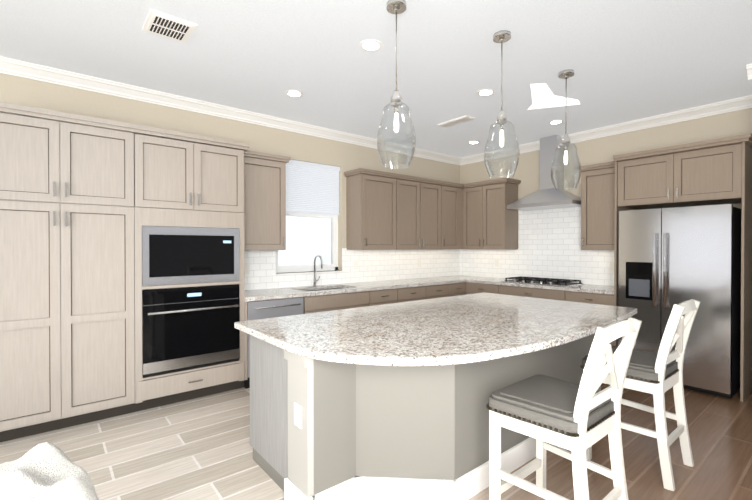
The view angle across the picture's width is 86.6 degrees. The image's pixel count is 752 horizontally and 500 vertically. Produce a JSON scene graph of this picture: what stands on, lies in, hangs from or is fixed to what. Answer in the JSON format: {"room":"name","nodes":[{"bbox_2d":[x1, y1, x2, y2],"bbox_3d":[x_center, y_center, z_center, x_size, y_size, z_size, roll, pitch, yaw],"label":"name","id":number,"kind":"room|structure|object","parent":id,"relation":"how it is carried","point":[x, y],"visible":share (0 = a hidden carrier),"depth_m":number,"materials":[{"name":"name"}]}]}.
{"room":"kitchen","nodes":[
{"label":"kitchen","id":0,"kind":"room"},
{"bbox_2d":[0,73,459,283],"bbox_3d":[-2.588,-0.085,3.777,10.700,2.930,0.200,0,1,-39],"label":"wall","id":1,"kind":"structure","parent":0,"point":[344,156],"depth_m":4.44,"materials":[{"name":"paint"}]},
{"bbox_2d":[0,56,463,165],"bbox_3d":[-2.573,-1.496,3.590,10.500,0.105,0.095,0,1,-39],"label":"crown molding","id":2,"kind":"structure","parent":1,"relation":"attached to","point":[22,69],"depth_m":4.08,"materials":[{"name":"white wood"}]},
{"bbox_2d":[244,264,249,273],"bbox_3d":[-1.473,0.217,4.549,0.070,0.115,0.004,0,1,-39],"label":"electrical outlet plate","id":3,"kind":"object","parent":1,"relation":"attached to","point":[246,268],"depth_m":4.55,"materials":[{"name":"white plastic"}]},
{"bbox_2d":[276,182,342,274],"bbox_3d":[-0.871,-0.410,5.135,0.960,1.420,0.170,0,1,-39],"label":"window","id":4,"kind":"structure","parent":1,"relation":"in","point":[293,269],"depth_m":5.22,"materials":[{"name":"white glass"}]},
{"bbox_2d":[286,160,339,214],"bbox_3d":[-0.865,-0.795,5.124,0.940,0.650,0.050,0,1,-39],"label":"window blind","id":5,"kind":"object","parent":4,"relation":"attached to","point":[323,178],"visible":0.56,"depth_m":5.15,"materials":[{"name":"white fabric"}]},
{"bbox_2d":[244,248,459,289],"bbox_3d":[-0.108,0.213,5.675,4.060,0.478,0.008,0,1,-39],"label":"backsplash","id":6,"kind":"structure","parent":1,"relation":"attached to","point":[373,265],"depth_m":5.64,"materials":[{"name":"tile"}]},
{"bbox_2d":[244,150,464,249],"bbox_3d":[0.031,-0.529,5.538,4.008,1.048,0.382,0,1,-39],"label":"upper cabinet","id":7,"kind":"object","parent":1,"relation":"attached to","point":[388,211],"visible":0.96,"depth_m":5.36,"materials":[{"name":"brown wood"}]},
{"bbox_2d":[354,261,357,268],"bbox_3d":[-0.273,0.210,5.530,0.070,0.115,0.004,0,1,-39],"label":"electrical outlet plate","id":8,"kind":"object","parent":1,"relation":"attached to","point":[355,262],"depth_m":5.53,"materials":[{"name":"white plastic"}]},
{"bbox_2d":[460,207,613,285],"bbox_3d":[2.322,-0.093,5.902,0.008,1.086,2.670,0,1,-39],"label":"backsplash","id":9,"kind":"structure","parent":1,"relation":"attached to","point":[549,243],"depth_m":5.73,"materials":[{"name":"tile"}]},
{"bbox_2d":[460,95,751,163],"bbox_3d":[2.700,-1.509,5.361,0.095,0.105,3.830,0,1,-39],"label":"crown molding","id":10,"kind":"structure","parent":1,"relation":"attached to","point":[745,102],"depth_m":4.75,"materials":[{"name":"white wood"}]},
{"bbox_2d":[610,262,613,270],"bbox_3d":[3.004,0.213,5.061,0.004,0.115,0.070,0,1,-39],"label":"electrical outlet plate","id":11,"kind":"object","parent":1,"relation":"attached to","point":[611,263],"depth_m":5.07,"materials":[{"name":"white plastic"}]},
{"bbox_2d":[0,383,751,499],"bbox_3d":[0.740,1.435,-0.239,10.750,0.050,10.750,0,1,-39],"label":"floor","id":12,"kind":"structure","parent":0,"point":[200,448],"depth_m":2.71,"materials":[{"name":"brown wood"}]},
{"bbox_2d":[0,442,99,499],"bbox_3d":[-0.908,0.957,0.689,0.844,0.892,0.844,0,1,-39],"label":"blanket","id":13,"kind":"object","parent":12,"relation":"on","point":[45,471],"visible":1,"depth_m":0.96,"materials":[{"name":"white fabric"}]},
{"bbox_2d":[0,106,143,441],"bbox_3d":[-2.559,0.191,3.271,1.023,2.385,0.620,0,1,-39],"label":"tall cabinet","id":14,"kind":"object","parent":12,"relation":"on","point":[84,200],"depth_m":3.05,"materials":[{"name":"grey wood"}]},
{"bbox_2d":[144,130,247,409],"bbox_3d":[-1.845,0.187,3.857,0.930,2.385,0.618,0,1,-39],"label":"tall cabinet","id":15,"kind":"object","parent":12,"relation":"on","point":[189,182],"depth_m":3.62,"materials":[{"name":"grey wood"}]},
{"bbox_2d":[142,226,238,285],"bbox_3d":[-1.666,0.049,3.638,0.820,0.505,0.075,0,1,-39],"label":"microwave","id":16,"kind":"object","parent":15,"relation":"in","point":[179,255],"visible":0.94,"depth_m":3.58,"materials":[{"name":"silver metal"}]},
{"bbox_2d":[142,284,239,377],"bbox_3d":[-1.648,0.705,3.622,0.820,0.742,0.130,0,1,-39],"label":"wall oven","id":17,"kind":"object","parent":15,"relation":"in","point":[186,328],"visible":0.96,"depth_m":3.58,"materials":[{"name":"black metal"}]},
{"bbox_2d":[244,297,303,388],"bbox_3d":[-1.198,0.940,4.345,0.620,0.872,0.654,0,1,-39],"label":"dishwasher","id":18,"kind":"object","parent":12,"relation":"on","point":[264,309],"visible":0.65,"depth_m":4.07,"materials":[{"name":"silver metal"}]},
{"bbox_2d":[304,306,344,313],"bbox_3d":[-0.622,1.072,4.857,0.900,0.599,0.612,0,1,-39],"label":"base cabinet","id":19,"kind":"object","parent":12,"relation":"on","point":[323,308],"depth_m":4.52,"materials":[{"name":"brown wood"}]},
{"bbox_2d":[337,288,400,308],"bbox_3d":[-0.094,0.932,5.288,0.592,0.872,0.612,0,1,-39],"label":"base cabinet","id":20,"kind":"object","parent":12,"relation":"on","point":[386,296],"depth_m":4.91,"materials":[{"name":"brown wood"}]},
{"bbox_2d":[401,286,428,301],"bbox_3d":[0.293,0.930,5.605,0.671,0.872,0.612,0,1,-39],"label":"base cabinet","id":21,"kind":"object","parent":12,"relation":"on","point":[420,292],"depth_m":5.40,"materials":[{"name":"brown wood"}]},
{"bbox_2d":[250,333,600,499],"bbox_3d":[0.531,0.950,3.000,2.634,0.873,1.190,0,1,-39],"label":"kitchen island","id":22,"kind":"object","parent":12,"relation":"on","point":[372,432],"visible":0.54,"depth_m":2.19,"materials":[{"name":"grey paint"}]},
{"bbox_2d":[294,402,301,428],"bbox_3d":[-0.409,0.865,2.089,0.003,0.115,0.075,0,1,-39],"label":"outlet","id":23,"kind":"object","parent":22,"relation":"attached to","point":[297,415],"visible":1,"depth_m":2.08,"materials":[{"name":"white plastic"}]},
{"bbox_2d":[234,292,636,365],"bbox_3d":[0.625,0.493,2.879,2.730,0.040,1.587,0,1,-39],"label":"island countertop","id":24,"kind":"structure","parent":22,"relation":"on","point":[467,328],"depth_m":2.42,"materials":[{"name":"stone"}]},
{"bbox_2d":[429,284,444,298],"bbox_3d":[0.688,0.928,5.928,0.611,0.872,0.612,0,1,-39],"label":"base cabinet","id":25,"kind":"object","parent":12,"relation":"on","point":[435,291],"depth_m":5.68,"materials":[{"name":"brown wood"}]},
{"bbox_2d":[445,282,464,296],"bbox_3d":[1.031,0.926,6.166,0.483,0.872,0.678,0,1,-39],"label":"base cabinet","id":26,"kind":"object","parent":12,"relation":"on","point":[454,289],"depth_m":5.93,"materials":[{"name":"brown wood"}]},
{"bbox_2d":[245,275,484,301],"bbox_3d":[0.094,0.586,5.425,4.049,0.264,0.636,0,1,-39],"label":"countertop","id":27,"kind":"structure","parent":26,"relation":"on","point":[273,293],"depth_m":5.00,"materials":[{"name":"stone"}]},
{"bbox_2d":[313,255,322,285],"bbox_3d":[-0.704,0.259,4.994,0.106,0.394,0.208,0,1,-39],"label":"faucet","id":28,"kind":"object","parent":27,"relation":"on","point":[314,278],"visible":1,"depth_m":5.03,"materials":[{"name":"silver metal"}]},
{"bbox_2d":[465,282,496,294],"bbox_3d":[1.759,0.927,6.054,0.678,0.872,0.593,0,1,-39],"label":"base cabinet","id":29,"kind":"object","parent":12,"relation":"on","point":[470,288],"depth_m":5.91,"materials":[{"name":"brown wood"}]},
{"bbox_2d":[497,285,564,300],"bbox_3d":[2.269,0.931,5.482,0.612,0.872,1.071,0,1,-39],"label":"base cabinet","id":30,"kind":"object","parent":12,"relation":"on","point":[501,289],"depth_m":5.26,"materials":[{"name":"brown wood"}]},
{"bbox_2d":[486,317,641,499],"bbox_3d":[0.916,0.852,1.949,0.526,1.090,0.555,0,1,-39],"label":"bar stool","id":31,"kind":"object","parent":12,"relation":"on","point":[548,413],"visible":1,"depth_m":1.86,"materials":[{"name":"white paint"}]},
{"bbox_2d":[565,291,613,345],"bbox_3d":[2.746,0.935,4.899,0.612,0.872,0.568,0,1,-39],"label":"base cabinet","id":32,"kind":"object","parent":12,"relation":"on","point":[573,296],"depth_m":4.68,"materials":[{"name":"brown wood"}]},
{"bbox_2d":[466,277,613,294],"bbox_3d":[2.271,0.474,5.458,0.636,0.040,2.040,0,1,-39],"label":"countertop","id":33,"kind":"structure","parent":32,"relation":"on","point":[602,289],"depth_m":5.13,"materials":[{"name":"stone"}]},
{"bbox_2d":[501,276,582,286],"bbox_3d":[2.259,0.425,5.473,0.515,0.055,0.910,0,1,-39],"label":"cooktop","id":34,"kind":"object","parent":33,"relation":"in","point":[548,281],"visible":1,"depth_m":5.37,"materials":[{"name":"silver metal"}]},
{"bbox_2d":[580,299,699,490],"bbox_3d":[1.728,0.847,2.614,0.526,1.090,0.555,0,1,-39],"label":"bar stool","id":35,"kind":"object","parent":12,"relation":"on","point":[658,375],"visible":0.69,"depth_m":2.44,"materials":[{"name":"white paint"}]},
{"bbox_2d":[618,204,741,398],"bbox_3d":[3.185,0.467,4.193,0.783,1.780,0.925,0,1,-39],"label":"refrigerator","id":36,"kind":"object","parent":12,"relation":"on","point":[669,258],"visible":0.92,"depth_m":3.86,"materials":[{"name":"grey metal"}]},
{"bbox_2d":[613,133,751,401],"bbox_3d":[3.250,0.167,4.215,0.708,2.420,1.120,0,1,-39],"label":"surround","id":37,"kind":"object","parent":12,"relation":"on","point":[718,171],"visible":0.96,"depth_m":3.90,"materials":[{"name":"brown wood"}]},
{"bbox_2d":[0,0,751,157],"bbox_3d":[0.740,-1.544,-0.262,10.750,0.051,10.750,0,1,-39],"label":"ceiling","id":38,"kind":"structure","parent":0,"point":[628,60],"depth_m":3.19,"materials":[{"name":"white paint"}]},
{"bbox_2d":[142,9,196,42],"bbox_3d":[-1.429,-1.535,2.760,0.280,0.013,0.305,0,1,-39],"label":"ceiling vent","id":39,"kind":"object","parent":38,"relation":"in","point":[167,26],"visible":1,"depth_m":2.74,"materials":[{"name":"white metal"}]},
{"bbox_2d":[286,90,302,96],"bbox_3d":[-0.807,-1.547,3.951,0.170,0.008,0.170,0,1,-39],"label":"recessed light","id":40,"kind":"object","parent":38,"relation":"in","point":[294,93],"visible":1,"depth_m":3.94,"materials":[{"name":"white"}]},
{"bbox_2d":[360,39,381,50],"bbox_3d":[-0.038,-1.540,3.010,0.170,0.008,0.170,0,1,-39],"label":"recessed light","id":41,"kind":"object","parent":38,"relation":"in","point":[370,45],"visible":1,"depth_m":3.00,"materials":[{"name":"white"}]},
{"bbox_2d":[377,0,415,168],"bbox_3d":[0.128,-1.033,2.504,0.244,1.014,0.244,0,1,-39],"label":"pendant light","id":42,"kind":"object","parent":38,"relation":"hanging from","point":[396,7],"visible":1,"depth_m":2.48,"materials":[{"name":"clear glass"}]},
{"bbox_2d":[438,115,474,126],"bbox_3d":[0.964,-1.550,4.825,0.160,0.016,0.440,0,1,-39],"label":"ceiling vent","id":43,"kind":"object","parent":38,"relation":"in","point":[459,120],"visible":1,"depth_m":4.79,"materials":[{"name":"white metal"}]},
{"bbox_2d":[468,141,479,143],"bbox_3d":[1.416,-1.561,5.789,0.170,0.008,0.170,0,1,-39],"label":"recessed light","id":44,"kind":"object","parent":38,"relation":"in","point":[472,142],"visible":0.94,"depth_m":5.78,"materials":[{"name":"white"}]},
{"bbox_2d":[477,89,494,95],"bbox_3d":[1.080,-1.547,3.925,0.170,0.008,0.170,0,1,-39],"label":"recessed light","id":45,"kind":"object","parent":38,"relation":"in","point":[485,92],"visible":1,"depth_m":3.91,"materials":[{"name":"white"}]},
{"bbox_2d":[484,30,519,177],"bbox_3d":[0.903,-1.035,2.867,0.244,1.014,0.244,0,1,-39],"label":"pendant light","id":46,"kind":"object","parent":38,"relation":"hanging from","point":[502,36],"visible":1,"depth_m":2.85,"materials":[{"name":"clear glass"}]},
{"bbox_2d":[549,120,563,123],"bbox_3d":[2.189,-1.554,4.852,0.170,0.008,0.170,0,1,-39],"label":"recessed light","id":47,"kind":"object","parent":38,"relation":"in","point":[556,121],"visible":0.94,"depth_m":4.83,"materials":[{"name":"white"}]},
{"bbox_2d":[551,69,580,189],"bbox_3d":[1.658,-1.040,3.484,0.244,1.014,0.244,0,1,-39],"label":"pendant light","id":48,"kind":"object","parent":38,"relation":"hanging from","point":[566,75],"visible":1,"depth_m":3.47,"materials":[{"name":"clear glass"}]},
{"bbox_2d":[746,64,751,79],"bbox_3d":[3.478,-1.496,3.581,0.905,0.105,0.110,0,1,-39],"label":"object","id":49,"kind":"structure","parent":38,"relation":"attached to","point":[749,67],"depth_m":3.35,"materials":[{"name":"white"}]},
{"bbox_2d":[460,108,751,236],"bbox_3d":[2.783,-0.098,5.503,0.200,2.930,3.930,0,1,-39],"label":"wall","id":50,"kind":"structure","parent":0,"point":[607,148],"depth_m":5.06,"materials":[{"name":"paint"}]},
{"bbox_2d":[463,161,614,249],"bbox_3d":[2.277,-0.530,5.655,0.382,1.048,2.346,0,1,-39],"label":"upper cabinet","id":51,"kind":"object","parent":50,"relation":"attached to","point":[490,220],"visible":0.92,"depth_m":5.90,"materials":[{"name":"brown wood"}]},
{"bbox_2d":[507,135,580,210],"bbox_3d":[2.344,-1.072,5.479,0.499,0.979,0.920,0,1,-39],"label":"range hood","id":52,"kind":"object","parent":50,"relation":"attached to","point":[547,195],"visible":0.73,"depth_m":5.47,"materials":[{"name":"silver metal"}]},
{"label":"outside","id":53,"kind":"structure","parent":0,"visible":0},
{"bbox_2d":[279,181,332,265],"bbox_3d":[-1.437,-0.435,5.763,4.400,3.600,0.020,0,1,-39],"label":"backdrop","id":54,"kind":"structure","parent":53,"point":[288,236],"depth_m":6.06,"materials":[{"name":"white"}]}
]}

